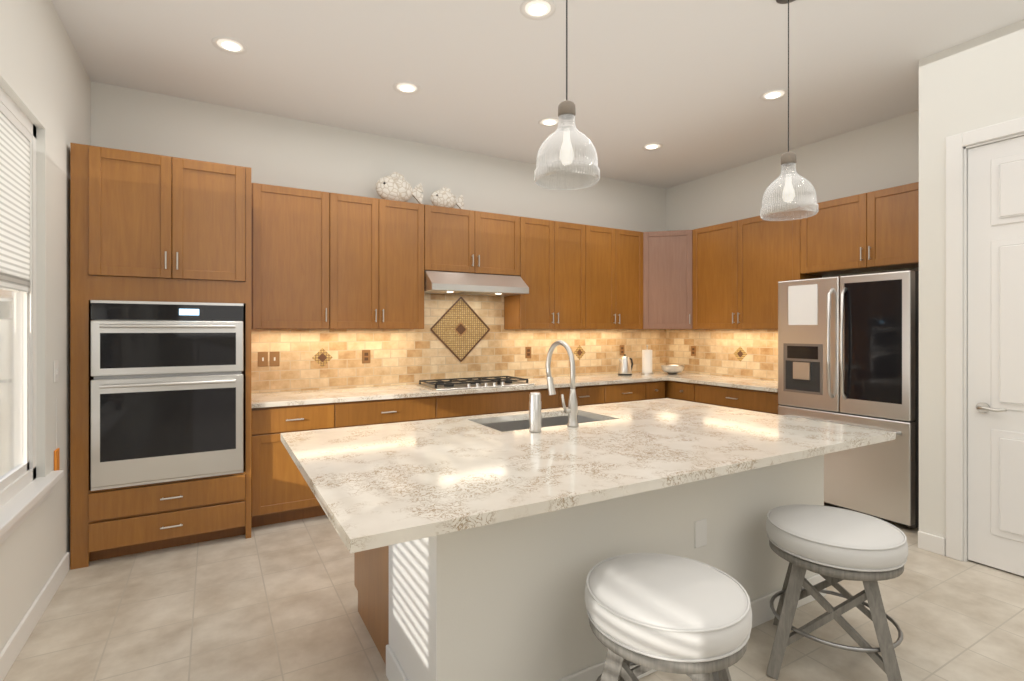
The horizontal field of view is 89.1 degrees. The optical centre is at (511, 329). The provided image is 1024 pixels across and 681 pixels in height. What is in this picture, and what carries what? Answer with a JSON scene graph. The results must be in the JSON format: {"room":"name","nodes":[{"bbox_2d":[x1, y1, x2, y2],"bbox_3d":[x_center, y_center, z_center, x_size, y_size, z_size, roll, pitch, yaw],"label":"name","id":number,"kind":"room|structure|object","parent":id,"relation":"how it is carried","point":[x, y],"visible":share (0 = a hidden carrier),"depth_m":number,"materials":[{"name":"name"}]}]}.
{"room":"kitchen","nodes":[
{"label":"kitchen","id":0,"kind":"room"},
{"bbox_2d":[0,0,90,651],"bbox_3d":[-1.020,-0.173,0.057,0.200,3.205,8.716,0,0,-30],"label":"wall","id":1,"kind":"structure","parent":0,"point":[45,83],"depth_m":2.74,"materials":[{"name":"white paint"}]},
{"bbox_2d":[0,86,63,544],"bbox_3d":[-2.005,-0.091,1.907,0.165,1.910,2.065,0,0,-30],"label":"kitchen window","id":2,"kind":"structure","parent":1,"relation":"in","point":[25,492],"depth_m":2.46,"materials":[{"name":"white"}]},
{"bbox_2d":[0,552,68,680],"bbox_3d":[-0.747,1.374,-0.201,0.016,0.110,7.596,0,0,-30],"label":"baseboard","id":3,"kind":"structure","parent":1,"relation":"attached to","point":[13,646],"depth_m":2.45,"materials":[{"name":"white"}]},
{"bbox_2d":[54,360,58,382],"bbox_3d":[-2.521,0.229,2.882,0.012,0.120,0.080,0,0,-30],"label":"light switch","id":4,"kind":"object","parent":1,"relation":"attached to","point":[56,370],"visible":0.96,"depth_m":2.88,"materials":[{"name":"white plastic"}]},
{"bbox_2d":[54,398,59,470],"bbox_3d":[-2.519,0.584,2.880,0.011,0.410,0.075,0,0,-30],"label":"tag","id":5,"kind":"object","parent":1,"relation":"attached to","point":[56,459],"visible":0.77,"depth_m":2.88,"materials":[{"name":"orange plastic"}]},
{"bbox_2d":[91,81,665,391],"bbox_3d":[-0.584,-0.173,5.219,6.300,3.205,0.200,0,0,-30],"label":"wall","id":6,"kind":"structure","parent":0,"point":[267,149],"depth_m":4.58,"materials":[{"name":"white paint"}]},
{"bbox_2d":[251,183,338,328],"bbox_3d":[-1.784,-0.562,4.221,0.648,1.108,0.330,0,0,-30],"label":"upper cabinet","id":7,"kind":"object","parent":6,"relation":"attached to","point":[323,260],"depth_m":4.08,"materials":[{"name":"brown wood"}]},
{"bbox_2d":[339,194,386,328],"bbox_3d":[-1.383,-0.562,4.452,0.521,1.108,0.330,0,0,-30],"label":"upper cabinet","id":8,"kind":"object","parent":6,"relation":"attached to","point":[362,220],"depth_m":4.35,"materials":[{"name":"brown wood"}]},
{"bbox_2d":[387,200,434,328],"bbox_3d":[-1.032,-0.562,4.653,0.529,1.108,0.330,0,0,-30],"label":"upper cabinet","id":9,"kind":"object","parent":6,"relation":"attached to","point":[410,226],"depth_m":4.54,"materials":[{"name":"brown wood"}]},
{"bbox_2d":[375,172,423,203],"bbox_3d":[-1.005,-1.264,4.665,0.443,0.293,0.115,0,0,-30],"label":"fish","id":10,"kind":"object","parent":9,"relation":"on","point":[395,186],"visible":0.83,"depth_m":4.61},
{"bbox_2d":[251,293,666,392],"bbox_3d":[-0.100,-0.006,5.366,4.711,1.039,0.022,0,0,-30],"label":"backsplash","id":11,"kind":"structure","parent":6,"relation":"attached to","point":[463,336],"depth_m":5.03,"materials":[{"name":"tile"}]},
{"bbox_2d":[435,206,482,273],"bbox_3d":[-0.616,-0.824,4.893,0.552,0.585,0.330,0,0,-30],"label":"upper cabinet","id":12,"kind":"object","parent":6,"relation":"attached to","point":[458,232],"depth_m":4.78,"materials":[{"name":"brown wood"}]},
{"bbox_2d":[430,187,463,208],"bbox_3d":[-0.607,-1.229,4.894,0.339,0.224,0.088,0,0,-30],"label":"fish","id":13,"kind":"object","parent":12,"relation":"on","point":[444,197],"visible":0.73,"depth_m":4.85},
{"bbox_2d":[424,270,528,295],"bbox_3d":[-0.379,-0.436,4.915,0.978,0.184,0.470,0,0,-30],"label":"range hood","id":14,"kind":"object","parent":6,"relation":"attached to","point":[442,282],"visible":1,"depth_m":4.75,"materials":[{"name":"silver metal"}]},
{"bbox_2d":[483,212,522,278],"bbox_3d":[-0.241,-0.824,5.108,0.553,0.585,0.330,0,0,-30],"label":"upper cabinet","id":15,"kind":"object","parent":6,"relation":"attached to","point":[502,233],"depth_m":5.01,"materials":[{"name":"brown wood"}]},
{"bbox_2d":[504,217,562,328],"bbox_3d":[0.174,-0.562,5.347,0.526,1.108,0.330,0,0,-30],"label":"upper cabinet","id":16,"kind":"object","parent":6,"relation":"attached to","point":[542,308],"depth_m":5.24,"materials":[{"name":"brown wood"}]},
{"bbox_2d":[563,222,590,328],"bbox_3d":[0.525,-0.562,5.548,0.523,1.108,0.330,0,0,-30],"label":"upper cabinet","id":17,"kind":"object","parent":6,"relation":"attached to","point":[576,237],"depth_m":5.45,"materials":[{"name":"brown wood"}]},
{"bbox_2d":[591,225,610,328],"bbox_3d":[0.878,-0.562,5.751,0.535,1.108,0.330,0,0,-30],"label":"upper cabinet","id":18,"kind":"object","parent":6,"relation":"attached to","point":[600,236],"depth_m":5.62,"materials":[{"name":"brown wood"}]},
{"bbox_2d":[611,228,642,328],"bbox_3d":[1.240,-0.562,5.935,0.516,1.108,0.372,0,0,-30],"label":"upper cabinet","id":19,"kind":"object","parent":6,"relation":"attached to","point":[626,245],"depth_m":5.80,"materials":[{"name":"brown wood"}]},
{"bbox_2d":[643,229,694,328],"bbox_3d":[1.797,-0.562,6.029,0.759,1.108,0.763,0,0,-30],"label":"upper cabinet","id":20,"kind":"object","parent":6,"relation":"attached to","point":[668,256],"depth_m":5.84,"materials":[{"name":"brown wood"}]},
{"bbox_2d":[3,503,1023,680],"bbox_3d":[1.538,1.489,1.527,6.300,0.120,8.916,0,0,-30],"label":"floor","id":21,"kind":"structure","parent":0,"point":[275,602],"depth_m":2.53,"materials":[{"name":"tile"}]},
{"bbox_2d":[70,143,250,569],"bbox_3d":[-2.377,0.157,3.627,0.965,2.545,0.770,0,0,-30],"label":"tall cabinet","id":22,"kind":"object","parent":21,"relation":"on","point":[151,227],"visible":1,"depth_m":3.29,"materials":[{"name":"brown wood"}]},
{"bbox_2d":[91,300,242,490],"bbox_3d":[-2.320,0.394,3.579,0.815,1.146,0.709,0,0,-30],"label":"wall oven","id":23,"kind":"object","parent":22,"relation":"in","point":[167,394],"visible":1,"depth_m":3.30,"materials":[{"name":"silver metal"}]},
{"bbox_2d":[251,402,346,527],"bbox_3d":[-1.718,0.990,4.092,0.634,0.880,0.620,0,0,-30],"label":"base cabinet","id":24,"kind":"object","parent":21,"relation":"on","point":[281,491],"depth_m":3.78,"materials":[{"name":"brown wood"}]},
{"bbox_2d":[251,371,706,407],"bbox_3d":[0.057,0.531,5.093,4.711,0.035,0.652,0,0,-30],"label":"countertop","id":25,"kind":"structure","parent":24,"relation":"on","point":[286,398],"depth_m":4.42,"materials":[{"name":"stone"}]},
{"bbox_2d":[416,376,534,390],"bbox_3d":[-0.339,0.489,4.846,0.980,0.050,0.510,0,0,-30],"label":"cooktop","id":26,"kind":"object","parent":25,"relation":"in","point":[468,383],"visible":1,"depth_m":4.77,"materials":[{"name":"silver metal"}]},
{"bbox_2d":[618,354,632,375],"bbox_3d":[1.299,0.396,5.931,0.218,0.234,0.156,0,0,-30],"label":"kettle","id":27,"kind":"object","parent":25,"relation":"on","point":[625,367],"visible":1,"depth_m":5.87,"materials":[{"name":"silver metal"}]},
{"bbox_2d":[641,345,653,373],"bbox_3d":[1.583,0.345,6.095,0.150,0.338,0.150,0,0,-30],"label":"paper towel","id":28,"kind":"object","parent":25,"relation":"on","point":[647,361],"visible":1,"depth_m":6.05,"materials":[{"name":"white paper"}]},
{"bbox_2d":[661,365,684,373],"bbox_3d":[1.868,0.462,6.051,0.327,0.103,0.270,0,0,-30],"label":"bowl","id":29,"kind":"object","parent":25,"relation":"on","point":[672,369],"visible":1,"depth_m":5.96,"materials":[{"name":"white ceramic"}]},
{"bbox_2d":[347,395,446,426],"bbox_3d":[-1.144,0.990,4.422,0.943,0.880,0.620,0,0,-30],"label":"drawer","id":30,"kind":"object","parent":21,"relation":"on","point":[370,412],"depth_m":4.19,"materials":[{"name":"brown wood"}]},
{"bbox_2d":[447,387,566,417],"bbox_3d":[-0.247,0.990,4.938,1.381,0.880,0.620,0,0,-30],"label":"base cabinet","id":31,"kind":"object","parent":21,"relation":"on","point":[460,405],"depth_m":4.65,"materials":[{"name":"brown wood"}]},
{"bbox_2d":[567,384,610,406],"bbox_3d":[0.541,0.990,5.390,0.689,0.880,0.620,0,0,-30],"label":"base cabinet","id":32,"kind":"object","parent":21,"relation":"on","point":[593,394],"depth_m":5.19,"materials":[{"name":"brown wood"}]},
{"bbox_2d":[354,414,825,680],"bbox_3d":[0.415,0.990,2.775,2.244,0.880,1.228,0,0,-30],"label":"kitchen island","id":33,"kind":"object","parent":21,"relation":"on","point":[480,547],"depth_m":1.99,"materials":[{"name":"white paint"}]},
{"bbox_2d":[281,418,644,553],"bbox_3d":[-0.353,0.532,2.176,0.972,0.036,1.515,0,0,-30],"label":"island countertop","id":34,"kind":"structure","parent":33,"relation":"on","point":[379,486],"depth_m":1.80,"materials":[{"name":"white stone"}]},
{"bbox_2d":[461,407,784,493],"bbox_3d":[0.406,0.532,2.613,0.780,0.036,1.515,0,0,-30],"label":"island countertop","id":35,"kind":"structure","parent":33,"relation":"on","point":[662,458],"depth_m":2.24,"materials":[{"name":"white stone"}]},
{"bbox_2d":[529,392,540,432],"bbox_3d":[0.121,0.415,2.635,0.069,0.196,0.062,0,0,-30],"label":"soap dispenser","id":36,"kind":"object","parent":35,"relation":"on","point":[535,413],"visible":1,"depth_m":2.61,"materials":[{"name":"silver metal"}]},
{"bbox_2d":[546,340,578,426],"bbox_3d":[0.257,0.285,2.842,0.112,0.458,0.244,0,0,-30],"label":"faucet","id":37,"kind":"object","parent":35,"relation":"on","point":[571,410],"visible":1,"depth_m":2.77,"materials":[{"name":"grey metal"}]},
{"bbox_2d":[578,398,895,461],"bbox_3d":[1.147,0.532,3.038,0.928,0.036,1.515,0,0,-30],"label":"island countertop","id":38,"kind":"structure","parent":33,"relation":"on","point":[796,438],"depth_m":2.77,"materials":[{"name":"white stone"}]},
{"bbox_2d":[611,382,650,402],"bbox_3d":[1.028,0.990,5.670,0.687,0.880,0.620,0,0,-30],"label":"base cabinet","id":39,"kind":"object","parent":21,"relation":"on","point":[638,391],"depth_m":5.44,"materials":[{"name":"brown wood"}]},
{"bbox_2d":[651,381,664,399],"bbox_3d":[1.369,0.990,5.866,0.349,0.880,0.620,0,0,-30],"label":"base cabinet","id":40,"kind":"object","parent":21,"relation":"on","point":[657,387],"depth_m":5.63,"materials":[{"name":"brown wood"}]},
{"bbox_2d":[664,380,667,397],"bbox_3d":[1.849,0.990,6.079,0.620,0.880,0.728,0,0,-30],"label":"base cabinet","id":41,"kind":"object","parent":21,"relation":"on","point":[666,382],"depth_m":5.76,"materials":[{"name":"brown wood"}]},
{"bbox_2d":[585,553,751,680],"bbox_3d":[0.497,1.127,1.692,0.667,0.622,0.667,0,0,-30],"label":"stool","id":42,"kind":"object","parent":21,"relation":"on","point":[691,619],"visible":1,"depth_m":1.55,"materials":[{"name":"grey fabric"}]},
{"bbox_2d":[668,380,687,400],"bbox_3d":[2.095,0.990,5.653,0.620,0.880,0.374,0,0,-30],"label":"base cabinet","id":43,"kind":"object","parent":21,"relation":"on","point":[677,390],"depth_m":5.58,"materials":[{"name":"brown wood"}]},
{"bbox_2d":[688,383,780,414],"bbox_3d":[2.373,0.990,5.168,0.620,0.880,0.997,0,0,-30],"label":"base cabinet","id":44,"kind":"object","parent":21,"relation":"on","point":[754,400],"depth_m":4.96,"materials":[{"name":"brown wood"}]},
{"bbox_2d":[667,375,777,391],"bbox_3d":[2.296,0.531,5.275,0.648,0.035,1.260,0,0,-30],"label":"countertop","id":45,"kind":"structure","parent":44,"relation":"on","point":[725,381],"depth_m":5.20,"materials":[{"name":"stone"}]},
{"bbox_2d":[766,504,907,680],"bbox_3d":[1.375,1.127,2.232,0.655,0.622,0.654,0,0,-30],"label":"stool","id":46,"kind":"object","parent":21,"relation":"on","point":[833,546],"visible":1,"depth_m":2.10,"materials":[{"name":"grey fabric"}]},
{"bbox_2d":[778,270,918,527],"bbox_3d":[2.808,0.500,4.231,0.742,1.858,0.990,0,0,-30],"label":"fridge","id":47,"kind":"object","parent":21,"relation":"on","point":[848,349],"visible":0.73,"depth_m":3.93,"materials":[{"name":"grey metal"}]},
{"bbox_2d":[51,0,1023,188],"bbox_3d":[1.538,-1.836,1.527,6.300,0.120,8.916,0,0,-30],"label":"ceiling","id":48,"kind":"structure","parent":0,"point":[686,83],"depth_m":3.48,"materials":[{"name":"white paint"}]},
{"bbox_2d":[212,36,247,53],"bbox_3d":[-1.759,-1.772,3.245,0.193,0.006,0.193,0,0,-30],"label":"recessed light","id":49,"kind":"object","parent":48,"relation":"in","point":[230,45],"depth_m":3.24,"materials":[{"name":"white"}]},
{"bbox_2d":[393,81,419,93],"bbox_3d":[-0.771,-1.772,3.813,0.193,0.006,0.193,0,0,-30],"label":"recessed light","id":50,"kind":"object","parent":48,"relation":"in","point":[404,87],"depth_m":3.81,"materials":[{"name":"white"}]},
{"bbox_2d":[520,0,555,19],"bbox_3d":[0.143,-1.772,2.873,0.193,0.006,0.193,0,0,-30],"label":"recessed light","id":51,"kind":"object","parent":48,"relation":"in","point":[537,9],"depth_m":2.88,"materials":[{"name":"white"}]},
{"bbox_2d":[538,117,560,126],"bbox_3d":[0.322,-1.772,4.441,0.193,0.006,0.193,0,0,-30],"label":"recessed light","id":52,"kind":"object","parent":48,"relation":"in","point":[548,121],"depth_m":4.44,"materials":[{"name":"white"}]},
{"bbox_2d":[534,0,599,189],"bbox_3d":[0.228,-1.196,2.167,0.272,1.160,0.272,0,0,-30],"label":"pendant light","id":53,"kind":"object","parent":48,"relation":"hanging from","point":[565,154],"visible":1,"depth_m":2.11,"materials":[{"name":"clear glass"}]},
{"bbox_2d":[642,143,662,150],"bbox_3d":[1.356,-1.772,5.035,0.193,0.006,0.193,0,0,-30],"label":"recessed light","id":54,"kind":"object","parent":48,"relation":"in","point":[650,146],"depth_m":5.03,"materials":[{"name":"white"}]},
{"bbox_2d":[759,88,787,100],"bbox_3d":[1.976,-1.772,3.926,0.193,0.006,0.193,0,0,-30],"label":"recessed light","id":55,"kind":"object","parent":48,"relation":"in","point":[774,94],"depth_m":3.92,"materials":[{"name":"white"}]},
{"bbox_2d":[760,0,817,220],"bbox_3d":[1.458,-1.188,2.744,0.272,1.174,0.272,0,0,-30],"label":"pendant light","id":56,"kind":"object","parent":48,"relation":"hanging from","point":[790,180],"visible":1,"depth_m":2.71,"materials":[{"name":"clear glass"}]},
{"bbox_2d":[666,110,918,372],"bbox_3d":[2.787,-0.173,5.275,0.200,3.205,3.061,0,0,-30],"label":"wall","id":57,"kind":"structure","parent":0,"point":[878,156],"depth_m":4.87,"materials":[{"name":"white paint"}]},
{"bbox_2d":[695,219,742,328],"bbox_3d":[2.269,-0.562,5.597,0.372,1.108,0.680,0,0,-30],"label":"upper cabinet","id":58,"kind":"object","parent":57,"relation":"attached to","point":[719,247],"depth_m":5.48,"materials":[{"name":"brown wood"}]},
{"bbox_2d":[667,329,777,380],"bbox_3d":[2.412,0.254,5.705,0.017,0.519,1.890,0,0,-30],"label":"backsplash","id":59,"kind":"structure","parent":57,"relation":"attached to","point":[742,353],"depth_m":5.76,"materials":[{"name":"tile"}]},
{"bbox_2d":[743,209,797,328],"bbox_3d":[2.572,-0.562,5.112,0.330,1.108,0.702,0,0,-30],"label":"upper cabinet","id":60,"kind":"object","parent":57,"relation":"attached to","point":[770,248],"depth_m":5.01,"materials":[{"name":"brown wood"}]},
{"bbox_2d":[798,182,918,279],"bbox_3d":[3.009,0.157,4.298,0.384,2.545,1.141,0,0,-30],"label":"upper cabinet","id":61,"kind":"object","parent":57,"relation":"attached to","point":[877,230],"visible":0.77,"depth_m":4.25,"materials":[{"name":"brown wood"}]},
{"bbox_2d":[919,20,1023,560],"bbox_3d":[4.464,-0.173,1.432,1.120,3.205,5.235,0,0,-30],"label":"wall","id":62,"kind":"structure","parent":0,"point":[974,84],"depth_m":3.32,"materials":[{"name":"white paint"}]},
{"bbox_2d":[946,117,1023,561],"bbox_3d":[3.043,0.106,2.873,0.128,2.645,1.020,0,0,-30],"label":"door frame","id":63,"kind":"structure","parent":62,"relation":"attached to","point":[956,144],"depth_m":3.23,"materials":[{"name":"white wood"}]},
{"bbox_2d":[968,136,1023,575],"bbox_3d":[3.006,0.150,2.851,0.105,2.533,0.820,0,0,-30],"label":"door","id":64,"kind":"structure","parent":62,"relation":"in","point":[996,355],"depth_m":3.09,"materials":[{"name":"white wood"}]}
]}

